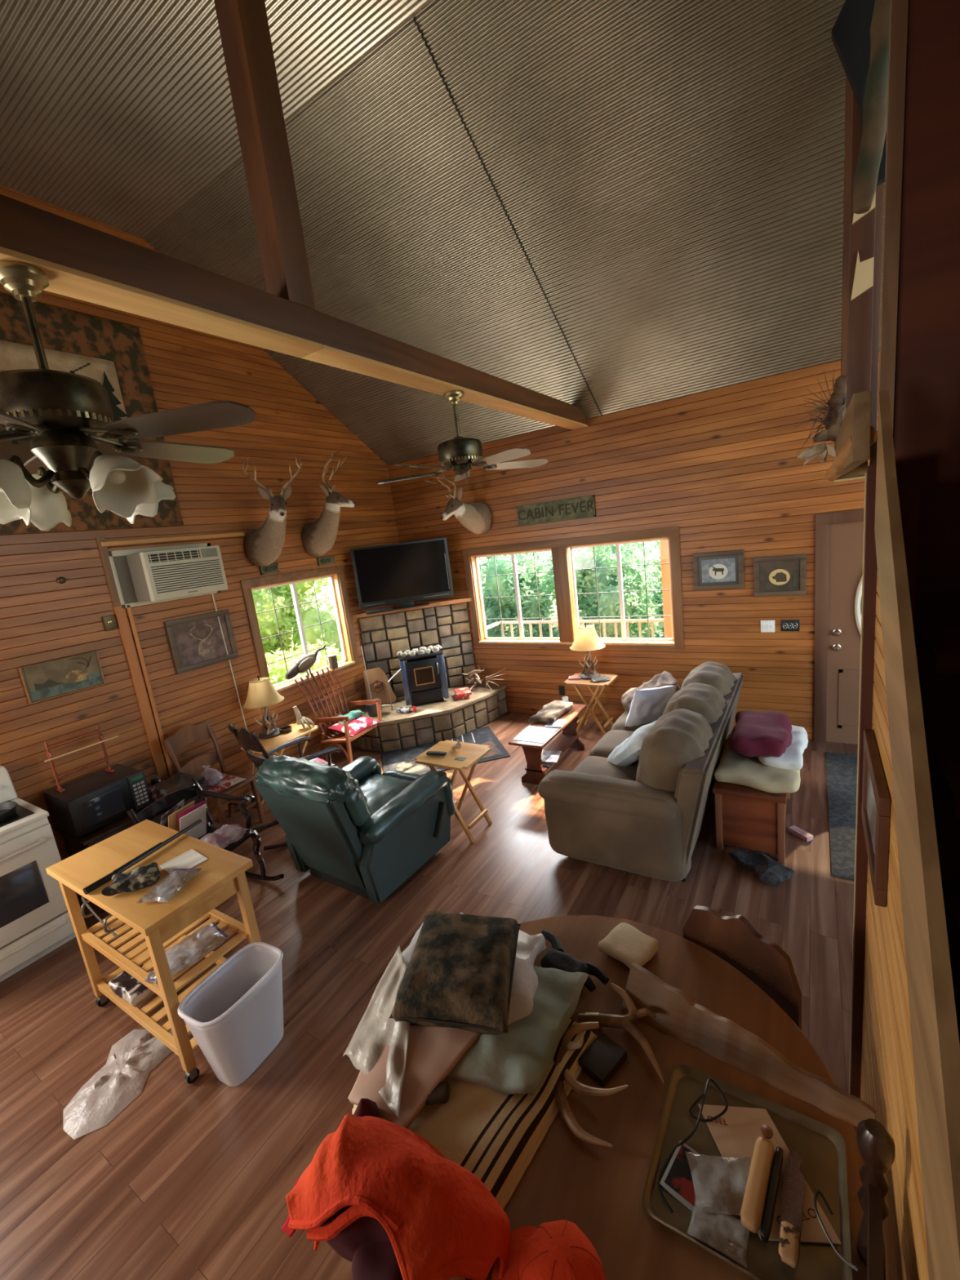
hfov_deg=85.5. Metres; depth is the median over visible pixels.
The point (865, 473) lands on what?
trim
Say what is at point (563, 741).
shelf
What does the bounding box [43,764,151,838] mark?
microwave
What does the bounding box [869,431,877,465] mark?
floor
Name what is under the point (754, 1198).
knife
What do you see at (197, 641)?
picture
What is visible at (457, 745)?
carving
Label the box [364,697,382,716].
bucket
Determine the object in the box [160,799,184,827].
magazine
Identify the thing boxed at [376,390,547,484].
ceiling fan
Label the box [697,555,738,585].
picture
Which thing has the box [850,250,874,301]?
wood block
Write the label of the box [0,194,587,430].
tie beam
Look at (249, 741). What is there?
rocking chair
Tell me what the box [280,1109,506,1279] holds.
vest
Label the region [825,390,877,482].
beam
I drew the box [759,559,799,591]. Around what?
picture
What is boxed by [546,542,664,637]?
shrub
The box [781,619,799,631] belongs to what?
plate
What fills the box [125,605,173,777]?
trim
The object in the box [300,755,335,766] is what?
cushion
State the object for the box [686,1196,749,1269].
plastic sleeve
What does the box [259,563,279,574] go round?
wall sign
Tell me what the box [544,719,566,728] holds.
notebook
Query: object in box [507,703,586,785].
bench
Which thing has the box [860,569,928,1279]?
wall
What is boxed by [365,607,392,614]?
box
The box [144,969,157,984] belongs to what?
bag
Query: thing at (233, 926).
shelf
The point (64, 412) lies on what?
ceiling fan
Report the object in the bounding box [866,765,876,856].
picture
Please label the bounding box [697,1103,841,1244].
envelope
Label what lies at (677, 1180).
case
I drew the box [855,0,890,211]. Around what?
trousers
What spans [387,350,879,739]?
wall
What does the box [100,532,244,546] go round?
trim
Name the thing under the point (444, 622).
stone fireplace corner
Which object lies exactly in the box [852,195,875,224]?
wood block
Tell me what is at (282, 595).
tree
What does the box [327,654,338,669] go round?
candle
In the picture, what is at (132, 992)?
snack bags
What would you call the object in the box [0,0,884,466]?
ceiling
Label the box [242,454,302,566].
deer mount
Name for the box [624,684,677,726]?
throw pillow
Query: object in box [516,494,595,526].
wall sign
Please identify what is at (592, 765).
seat cushion
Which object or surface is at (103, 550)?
trim
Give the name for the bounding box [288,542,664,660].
ground
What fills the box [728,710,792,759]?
folded blanket
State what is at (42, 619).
wall
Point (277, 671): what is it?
shrub
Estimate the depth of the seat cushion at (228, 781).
4.47 m
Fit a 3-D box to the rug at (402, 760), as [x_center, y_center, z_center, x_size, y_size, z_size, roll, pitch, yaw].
[-0.425,1.245,5.812,1.320,0.016,0.960,-9,12,-11]
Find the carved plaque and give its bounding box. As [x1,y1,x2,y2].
[363,666,396,704]
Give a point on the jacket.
(851, 30)
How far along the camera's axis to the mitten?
3.27 m
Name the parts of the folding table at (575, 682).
leg, leg, leg, leg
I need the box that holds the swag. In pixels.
[793,368,846,465]
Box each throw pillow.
[607,720,656,766]
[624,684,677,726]
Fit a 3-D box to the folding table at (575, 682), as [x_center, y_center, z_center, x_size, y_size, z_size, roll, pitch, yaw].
[1.266,0.731,5.816,0.500,0.625,0.420,0,14,33]
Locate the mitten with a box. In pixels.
[727,849,793,887]
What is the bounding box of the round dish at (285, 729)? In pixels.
[279,725,292,733]
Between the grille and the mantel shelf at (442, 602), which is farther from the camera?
the mantel shelf at (442, 602)
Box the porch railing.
[486,618,664,637]
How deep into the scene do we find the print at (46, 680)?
3.92 m
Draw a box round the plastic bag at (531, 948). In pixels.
[405,917,545,1016]
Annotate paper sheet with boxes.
[159,848,208,873]
[513,725,557,743]
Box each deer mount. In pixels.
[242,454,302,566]
[302,448,355,555]
[423,475,491,534]
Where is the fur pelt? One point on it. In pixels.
(550, 713)
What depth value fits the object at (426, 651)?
6.27 m
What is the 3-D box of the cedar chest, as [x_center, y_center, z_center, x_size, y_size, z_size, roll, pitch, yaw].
[2.022,1.121,3.818,0.430,0.465,0.940,0,14,33]
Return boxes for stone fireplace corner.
[342,597,506,752]
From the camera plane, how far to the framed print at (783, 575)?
4.83 m
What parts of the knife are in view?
handle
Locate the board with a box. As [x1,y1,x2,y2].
[846,91,875,409]
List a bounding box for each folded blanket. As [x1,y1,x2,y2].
[715,733,801,794]
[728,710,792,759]
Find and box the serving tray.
[641,1064,852,1279]
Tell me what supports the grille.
attached to the air conditioner
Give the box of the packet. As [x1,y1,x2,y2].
[684,1151,764,1219]
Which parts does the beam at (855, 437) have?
log rail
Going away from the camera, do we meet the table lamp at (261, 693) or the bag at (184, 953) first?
the bag at (184, 953)
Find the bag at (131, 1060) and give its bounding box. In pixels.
[62,1022,191,1139]
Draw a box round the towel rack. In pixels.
[44,724,119,792]
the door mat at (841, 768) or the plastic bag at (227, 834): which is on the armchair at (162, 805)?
the plastic bag at (227, 834)
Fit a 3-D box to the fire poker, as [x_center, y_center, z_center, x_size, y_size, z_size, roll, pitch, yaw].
[-1.379,0.445,6.364,0.028,0.822,0.323,-11,12,-17]
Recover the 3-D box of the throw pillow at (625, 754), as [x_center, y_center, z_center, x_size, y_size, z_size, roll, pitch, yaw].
[1.167,0.821,3.952,0.384,0.419,0.469,-14,13,-31]
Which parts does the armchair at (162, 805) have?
crest rail, seat, armrest, leg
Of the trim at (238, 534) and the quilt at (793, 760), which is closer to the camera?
the quilt at (793, 760)
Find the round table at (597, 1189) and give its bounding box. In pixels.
[465,915,866,1279]
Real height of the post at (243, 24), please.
1.625 m
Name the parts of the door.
casing, knob, head casing, oval frame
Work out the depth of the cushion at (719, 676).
4.31 m
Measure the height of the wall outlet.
0.116 m
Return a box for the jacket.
[830,0,888,186]
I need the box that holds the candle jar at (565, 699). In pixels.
[561,696,568,702]
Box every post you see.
[213,0,315,310]
[659,539,672,637]
[840,75,884,431]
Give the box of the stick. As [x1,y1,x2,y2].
[381,704,397,706]
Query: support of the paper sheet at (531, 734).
on the bench
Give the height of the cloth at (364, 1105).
0.137 m
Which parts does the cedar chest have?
corner post, lid, corner post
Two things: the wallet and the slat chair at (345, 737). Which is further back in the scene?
the slat chair at (345, 737)
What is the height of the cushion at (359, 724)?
0.109 m
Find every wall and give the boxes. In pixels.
[0,184,399,860]
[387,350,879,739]
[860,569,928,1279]
[893,0,959,1044]
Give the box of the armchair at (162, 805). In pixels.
[126,777,284,924]
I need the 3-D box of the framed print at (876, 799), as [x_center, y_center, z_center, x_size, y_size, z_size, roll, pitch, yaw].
[1.128,0.482,1.488,0.024,0.305,0.460,0,14,33]
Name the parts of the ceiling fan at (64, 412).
lamp shade, blade arm, blade, blade arm, scroll arm, blade, lamp shade, scroll arm, scroll arm, blade arm, blade arm, bulb, lamp shade, lamp shade, blade, blade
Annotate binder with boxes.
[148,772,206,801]
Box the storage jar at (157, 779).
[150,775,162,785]
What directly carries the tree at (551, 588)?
on the ground
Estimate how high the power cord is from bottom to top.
2.003 m
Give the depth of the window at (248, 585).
5.88 m
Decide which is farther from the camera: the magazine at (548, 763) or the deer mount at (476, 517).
the deer mount at (476, 517)
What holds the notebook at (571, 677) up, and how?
on the folding table at (575, 682)
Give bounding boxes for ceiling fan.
[0,260,255,530]
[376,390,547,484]
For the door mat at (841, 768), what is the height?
0.012 m
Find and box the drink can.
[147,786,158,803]
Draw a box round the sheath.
[778,1149,804,1268]
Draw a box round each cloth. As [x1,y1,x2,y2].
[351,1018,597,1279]
[355,1094,380,1116]
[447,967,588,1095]
[598,919,660,969]
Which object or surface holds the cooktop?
in the range at (35, 921)
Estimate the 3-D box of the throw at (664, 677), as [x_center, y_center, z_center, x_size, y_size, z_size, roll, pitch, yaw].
[1.622,0.546,4.944,0.555,0.442,0.442,-4,12,16]
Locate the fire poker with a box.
[360,641,371,699]
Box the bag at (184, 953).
[164,922,231,977]
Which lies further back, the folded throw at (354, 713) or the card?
the folded throw at (354, 713)
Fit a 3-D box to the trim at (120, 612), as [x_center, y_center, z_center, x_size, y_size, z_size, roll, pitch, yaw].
[-2.830,0.746,4.457,0.020,2.100,0.075,0,14,33]
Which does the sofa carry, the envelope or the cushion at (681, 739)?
the cushion at (681, 739)
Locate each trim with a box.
[95,536,121,607]
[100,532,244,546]
[113,605,168,780]
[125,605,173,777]
[848,473,866,1093]
[849,464,877,1099]
[874,389,959,1279]
[876,0,908,443]
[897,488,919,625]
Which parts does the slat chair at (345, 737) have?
leg, rail, armrest, rail, leg, rail, armrest, leg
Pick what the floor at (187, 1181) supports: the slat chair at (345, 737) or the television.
the slat chair at (345, 737)
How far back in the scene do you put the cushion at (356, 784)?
3.41 m
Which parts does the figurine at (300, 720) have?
stem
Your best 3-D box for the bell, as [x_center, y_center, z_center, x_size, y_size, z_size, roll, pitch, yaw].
[-3.159,-0.452,3.925,0.027,0.052,0.060,0,14,33]
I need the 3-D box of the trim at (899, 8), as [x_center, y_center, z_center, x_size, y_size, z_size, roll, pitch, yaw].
[1.064,-1.825,1.309,0.034,2.580,0.035,0,14,33]
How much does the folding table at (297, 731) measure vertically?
0.626 m
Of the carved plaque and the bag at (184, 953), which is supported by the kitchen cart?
the bag at (184, 953)
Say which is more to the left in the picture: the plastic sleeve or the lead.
the plastic sleeve
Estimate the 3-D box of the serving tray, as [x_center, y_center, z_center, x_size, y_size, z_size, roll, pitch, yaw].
[0.635,1.272,1.240,0.402,0.022,0.382,0,14,33]
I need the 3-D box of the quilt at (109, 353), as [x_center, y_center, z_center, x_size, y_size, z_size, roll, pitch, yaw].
[-3.165,-1.647,3.866,0.044,1.630,1.570,0,14,33]
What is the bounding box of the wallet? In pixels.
[577,1032,626,1088]
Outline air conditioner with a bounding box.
[106,542,228,608]
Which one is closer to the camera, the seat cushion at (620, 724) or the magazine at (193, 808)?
the magazine at (193, 808)
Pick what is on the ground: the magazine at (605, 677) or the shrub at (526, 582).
the shrub at (526, 582)
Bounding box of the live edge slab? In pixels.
[622,962,875,1126]
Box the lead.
[813,1189,858,1272]
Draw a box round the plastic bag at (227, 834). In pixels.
[201,822,248,848]
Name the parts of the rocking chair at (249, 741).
crest rail, rail, armrest, arm post, armrest, arm post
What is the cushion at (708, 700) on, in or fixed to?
on the sofa
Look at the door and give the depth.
4.69 m
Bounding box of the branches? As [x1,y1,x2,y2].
[484,668,505,690]
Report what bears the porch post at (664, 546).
on the floor
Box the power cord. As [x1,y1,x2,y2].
[211,591,253,791]
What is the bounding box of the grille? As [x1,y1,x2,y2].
[147,549,200,563]
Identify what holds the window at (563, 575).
in the wall
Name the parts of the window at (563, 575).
frame, sill, frame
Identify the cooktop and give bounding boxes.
[0,797,48,835]
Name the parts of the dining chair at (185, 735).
leg, crest rail, leg, leg, seat, leg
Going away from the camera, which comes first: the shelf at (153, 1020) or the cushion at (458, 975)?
the cushion at (458, 975)
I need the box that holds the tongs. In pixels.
[387,669,400,711]
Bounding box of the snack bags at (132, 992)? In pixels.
[109,963,154,1006]
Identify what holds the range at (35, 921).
on the floor at (187, 1181)
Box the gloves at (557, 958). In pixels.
[541,929,608,991]
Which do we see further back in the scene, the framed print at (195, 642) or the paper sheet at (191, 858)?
the framed print at (195, 642)
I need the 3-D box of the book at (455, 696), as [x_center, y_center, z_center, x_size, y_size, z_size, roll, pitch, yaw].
[-0.214,0.681,6.470,0.180,0.036,0.260,-6,11,5]
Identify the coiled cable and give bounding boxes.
[657,1078,728,1213]
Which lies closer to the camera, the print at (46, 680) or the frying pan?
the frying pan
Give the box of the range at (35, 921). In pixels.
[0,765,75,982]
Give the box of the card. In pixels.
[454,756,466,760]
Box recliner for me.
[253,755,455,903]
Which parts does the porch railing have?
return rail, rail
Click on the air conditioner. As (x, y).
(147, 575)
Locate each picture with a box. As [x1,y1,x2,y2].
[172,615,232,666]
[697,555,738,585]
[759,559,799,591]
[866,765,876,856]
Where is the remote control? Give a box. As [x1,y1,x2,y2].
[426,751,446,755]
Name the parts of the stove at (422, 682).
panel, plate, door, ash drawer, panel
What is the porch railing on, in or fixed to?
on the floor
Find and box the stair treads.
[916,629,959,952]
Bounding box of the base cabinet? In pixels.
[53,777,199,857]
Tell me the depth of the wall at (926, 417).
1.46 m
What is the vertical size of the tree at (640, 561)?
4.590 m
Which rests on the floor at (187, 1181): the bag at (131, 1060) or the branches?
the bag at (131, 1060)
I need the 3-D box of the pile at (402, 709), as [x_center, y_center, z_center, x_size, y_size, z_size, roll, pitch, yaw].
[-0.904,0.826,6.133,0.156,0.060,0.110,0,14,33]
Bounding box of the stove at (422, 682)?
[398,646,448,706]
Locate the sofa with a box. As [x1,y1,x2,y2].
[537,661,743,881]
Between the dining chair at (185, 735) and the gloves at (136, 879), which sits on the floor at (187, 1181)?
the dining chair at (185, 735)
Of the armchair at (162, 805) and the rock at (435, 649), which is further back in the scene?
the rock at (435, 649)
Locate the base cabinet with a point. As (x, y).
(73, 845)
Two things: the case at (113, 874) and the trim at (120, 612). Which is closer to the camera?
the case at (113, 874)
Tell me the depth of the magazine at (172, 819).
3.65 m
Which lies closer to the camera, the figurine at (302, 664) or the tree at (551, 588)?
the figurine at (302, 664)
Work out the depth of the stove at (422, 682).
6.25 m
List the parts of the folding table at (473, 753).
leg, leg, leg, leg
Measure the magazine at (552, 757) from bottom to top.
0.010 m
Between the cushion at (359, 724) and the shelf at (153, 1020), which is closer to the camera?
the shelf at (153, 1020)
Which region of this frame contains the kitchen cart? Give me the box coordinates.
[45,819,261,1084]
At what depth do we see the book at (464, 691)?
6.39 m
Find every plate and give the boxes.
[760,620,774,631]
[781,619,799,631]
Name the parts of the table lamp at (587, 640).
trim, trim, lamp shade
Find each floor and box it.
[0,711,857,1279]
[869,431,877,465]
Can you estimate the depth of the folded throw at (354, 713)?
5.88 m
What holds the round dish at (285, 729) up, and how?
on the folding table at (297, 731)
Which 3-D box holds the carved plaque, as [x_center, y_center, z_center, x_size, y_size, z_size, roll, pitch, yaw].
[-1.252,0.577,6.517,0.357,0.468,0.106,-9,12,-11]
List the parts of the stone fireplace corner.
stone panel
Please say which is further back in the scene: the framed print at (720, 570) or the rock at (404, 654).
the rock at (404, 654)
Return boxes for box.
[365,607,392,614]
[788,825,813,841]
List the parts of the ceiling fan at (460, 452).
blade, blade, blade arm, blade arm, blade, blade arm, blade arm, blade, blade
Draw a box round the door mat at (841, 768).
[825,751,857,879]
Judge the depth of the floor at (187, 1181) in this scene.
2.66 m
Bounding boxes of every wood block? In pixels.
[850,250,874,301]
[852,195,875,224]
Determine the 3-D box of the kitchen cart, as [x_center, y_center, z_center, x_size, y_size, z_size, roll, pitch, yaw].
[-1.673,1.580,2.749,1.060,0.874,0.532,0,14,33]
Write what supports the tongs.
on the stone fireplace corner
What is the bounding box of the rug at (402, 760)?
[381,725,510,775]
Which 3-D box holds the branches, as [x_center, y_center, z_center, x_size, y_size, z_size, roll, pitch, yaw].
[0.215,0.501,6.489,0.287,0.216,0.283,-8,11,-3]
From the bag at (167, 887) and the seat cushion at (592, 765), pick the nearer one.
the bag at (167, 887)
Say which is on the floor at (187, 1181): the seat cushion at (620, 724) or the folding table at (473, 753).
the folding table at (473, 753)
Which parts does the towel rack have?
post, rail, rail, post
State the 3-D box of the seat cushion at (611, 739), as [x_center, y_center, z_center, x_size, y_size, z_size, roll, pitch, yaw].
[1.282,0.942,4.302,0.673,0.244,0.598,0,14,33]
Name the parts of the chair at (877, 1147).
crest rail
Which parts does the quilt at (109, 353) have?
sky panel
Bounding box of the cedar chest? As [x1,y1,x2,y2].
[712,778,790,862]
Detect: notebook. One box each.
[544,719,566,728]
[568,675,581,679]
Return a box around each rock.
[401,652,408,657]
[408,650,416,656]
[416,649,423,654]
[431,646,439,652]
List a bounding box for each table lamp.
[242,675,284,738]
[569,622,604,679]
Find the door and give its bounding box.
[813,509,864,744]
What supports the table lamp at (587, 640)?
on the folding table at (575, 682)
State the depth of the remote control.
4.10 m
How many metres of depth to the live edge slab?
1.50 m
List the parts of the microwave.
door, control panel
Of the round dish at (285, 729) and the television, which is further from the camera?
the television
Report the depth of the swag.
2.79 m
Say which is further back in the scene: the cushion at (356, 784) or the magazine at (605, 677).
the magazine at (605, 677)
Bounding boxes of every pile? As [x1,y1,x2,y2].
[395,706,410,713]
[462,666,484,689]
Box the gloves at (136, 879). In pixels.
[103,864,158,900]
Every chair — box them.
[163,721,265,825]
[226,723,342,850]
[294,666,382,763]
[682,905,801,1031]
[856,1118,895,1279]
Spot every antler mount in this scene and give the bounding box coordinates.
[553,1022,628,1147]
[577,982,664,1083]
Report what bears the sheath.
on the serving tray
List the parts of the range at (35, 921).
glass, handle, oven door, storage drawer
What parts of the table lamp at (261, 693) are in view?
trim, lamp shade, trim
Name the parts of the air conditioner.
filler panel, panel, control panel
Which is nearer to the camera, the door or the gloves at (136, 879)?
the gloves at (136, 879)
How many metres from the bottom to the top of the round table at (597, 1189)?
0.865 m
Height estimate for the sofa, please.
0.998 m
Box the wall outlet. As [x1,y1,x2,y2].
[558,685,564,694]
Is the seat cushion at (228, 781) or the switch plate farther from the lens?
the switch plate
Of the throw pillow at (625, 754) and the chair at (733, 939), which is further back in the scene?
the throw pillow at (625, 754)
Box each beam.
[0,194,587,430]
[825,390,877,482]
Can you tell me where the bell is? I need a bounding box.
[57,577,66,583]
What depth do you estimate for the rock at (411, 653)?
6.24 m
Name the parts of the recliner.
panel, panel, armrest, arm, armrest, panel, lever, arm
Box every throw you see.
[337,708,365,724]
[620,670,680,714]
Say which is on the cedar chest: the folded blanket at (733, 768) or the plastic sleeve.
the folded blanket at (733, 768)
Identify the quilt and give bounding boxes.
[0,293,183,533]
[759,724,805,769]
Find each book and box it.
[453,686,471,697]
[454,689,471,699]
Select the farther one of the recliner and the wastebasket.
the recliner
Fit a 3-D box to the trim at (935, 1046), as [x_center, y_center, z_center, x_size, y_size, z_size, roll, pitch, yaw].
[0.574,0.985,0.606,0.022,2.805,2.740,0,14,33]
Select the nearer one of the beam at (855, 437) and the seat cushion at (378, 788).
the beam at (855, 437)
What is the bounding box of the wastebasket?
[177,941,284,1086]
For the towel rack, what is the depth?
3.86 m
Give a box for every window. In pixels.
[240,564,359,694]
[462,526,684,648]
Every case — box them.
[83,818,201,894]
[659,1139,697,1211]
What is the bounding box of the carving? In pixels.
[451,739,461,749]
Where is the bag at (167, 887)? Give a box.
[137,867,201,903]
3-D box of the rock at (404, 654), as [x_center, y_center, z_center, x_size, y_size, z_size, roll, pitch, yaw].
[-0.902,0.183,6.242,0.069,0.066,0.085,0,14,33]
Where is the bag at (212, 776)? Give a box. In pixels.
[197,764,224,788]
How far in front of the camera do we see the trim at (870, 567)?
1.71 m
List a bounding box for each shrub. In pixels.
[264,639,343,684]
[480,551,559,637]
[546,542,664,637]
[643,540,664,636]
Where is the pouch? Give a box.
[426,1080,449,1105]
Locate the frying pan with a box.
[0,801,17,822]
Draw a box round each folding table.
[240,722,318,804]
[414,740,492,843]
[564,672,617,734]
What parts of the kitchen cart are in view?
leg, leg, drawer, leg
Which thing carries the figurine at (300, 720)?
on the folding table at (297, 731)
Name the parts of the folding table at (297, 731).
leg, leg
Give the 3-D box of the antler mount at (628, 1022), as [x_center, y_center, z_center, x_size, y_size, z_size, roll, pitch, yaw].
[0.466,1.195,1.607,0.170,0.063,0.300,-18,16,-42]
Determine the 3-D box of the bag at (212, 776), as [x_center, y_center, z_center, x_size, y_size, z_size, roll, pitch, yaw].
[-2.338,1.155,4.473,0.230,0.182,0.237,0,14,33]
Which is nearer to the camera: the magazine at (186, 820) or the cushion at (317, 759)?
the magazine at (186, 820)
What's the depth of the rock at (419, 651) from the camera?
6.26 m
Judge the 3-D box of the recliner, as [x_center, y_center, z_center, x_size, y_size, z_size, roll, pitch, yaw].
[-0.867,1.175,3.805,0.966,0.995,1.160,1,14,35]
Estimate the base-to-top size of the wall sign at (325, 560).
0.090 m
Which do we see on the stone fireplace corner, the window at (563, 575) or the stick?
the stick
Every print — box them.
[18,650,106,703]
[164,608,239,674]
[693,549,744,590]
[753,553,806,596]
[861,728,890,906]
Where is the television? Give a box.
[350,537,453,610]
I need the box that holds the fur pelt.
[528,701,574,724]
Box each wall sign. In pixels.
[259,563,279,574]
[316,555,334,565]
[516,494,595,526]
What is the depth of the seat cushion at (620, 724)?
4.67 m
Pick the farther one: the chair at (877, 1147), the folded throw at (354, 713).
the folded throw at (354, 713)
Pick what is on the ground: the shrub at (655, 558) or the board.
the shrub at (655, 558)
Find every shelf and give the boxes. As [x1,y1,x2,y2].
[87,912,248,991]
[102,938,222,1050]
[351,597,472,618]
[524,733,578,773]
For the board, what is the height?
1.700 m
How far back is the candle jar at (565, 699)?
5.48 m
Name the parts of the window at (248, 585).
frame, sill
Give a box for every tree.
[251,577,342,664]
[478,551,557,620]
[573,540,663,627]
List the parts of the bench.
panel, panel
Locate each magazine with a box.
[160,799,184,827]
[168,800,194,831]
[177,800,206,831]
[179,803,205,838]
[542,750,561,763]
[542,754,560,764]
[591,675,611,680]
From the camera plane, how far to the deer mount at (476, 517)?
6.09 m
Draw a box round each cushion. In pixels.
[206,773,245,797]
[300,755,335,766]
[328,715,380,736]
[352,777,372,826]
[359,773,413,813]
[388,911,520,1035]
[572,755,638,781]
[589,729,639,762]
[611,712,654,731]
[635,708,713,791]
[662,682,725,724]
[680,661,736,696]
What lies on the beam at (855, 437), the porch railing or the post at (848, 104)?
the post at (848, 104)
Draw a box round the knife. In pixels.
[740,1124,782,1243]
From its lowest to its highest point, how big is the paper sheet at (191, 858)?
0.004 m
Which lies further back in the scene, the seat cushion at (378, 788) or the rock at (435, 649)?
the rock at (435, 649)
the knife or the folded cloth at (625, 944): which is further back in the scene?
the folded cloth at (625, 944)
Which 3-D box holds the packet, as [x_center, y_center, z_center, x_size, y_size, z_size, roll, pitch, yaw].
[0.570,1.269,1.213,0.150,0.021,0.120,-5,12,10]
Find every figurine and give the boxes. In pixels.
[284,644,326,679]
[293,706,314,731]

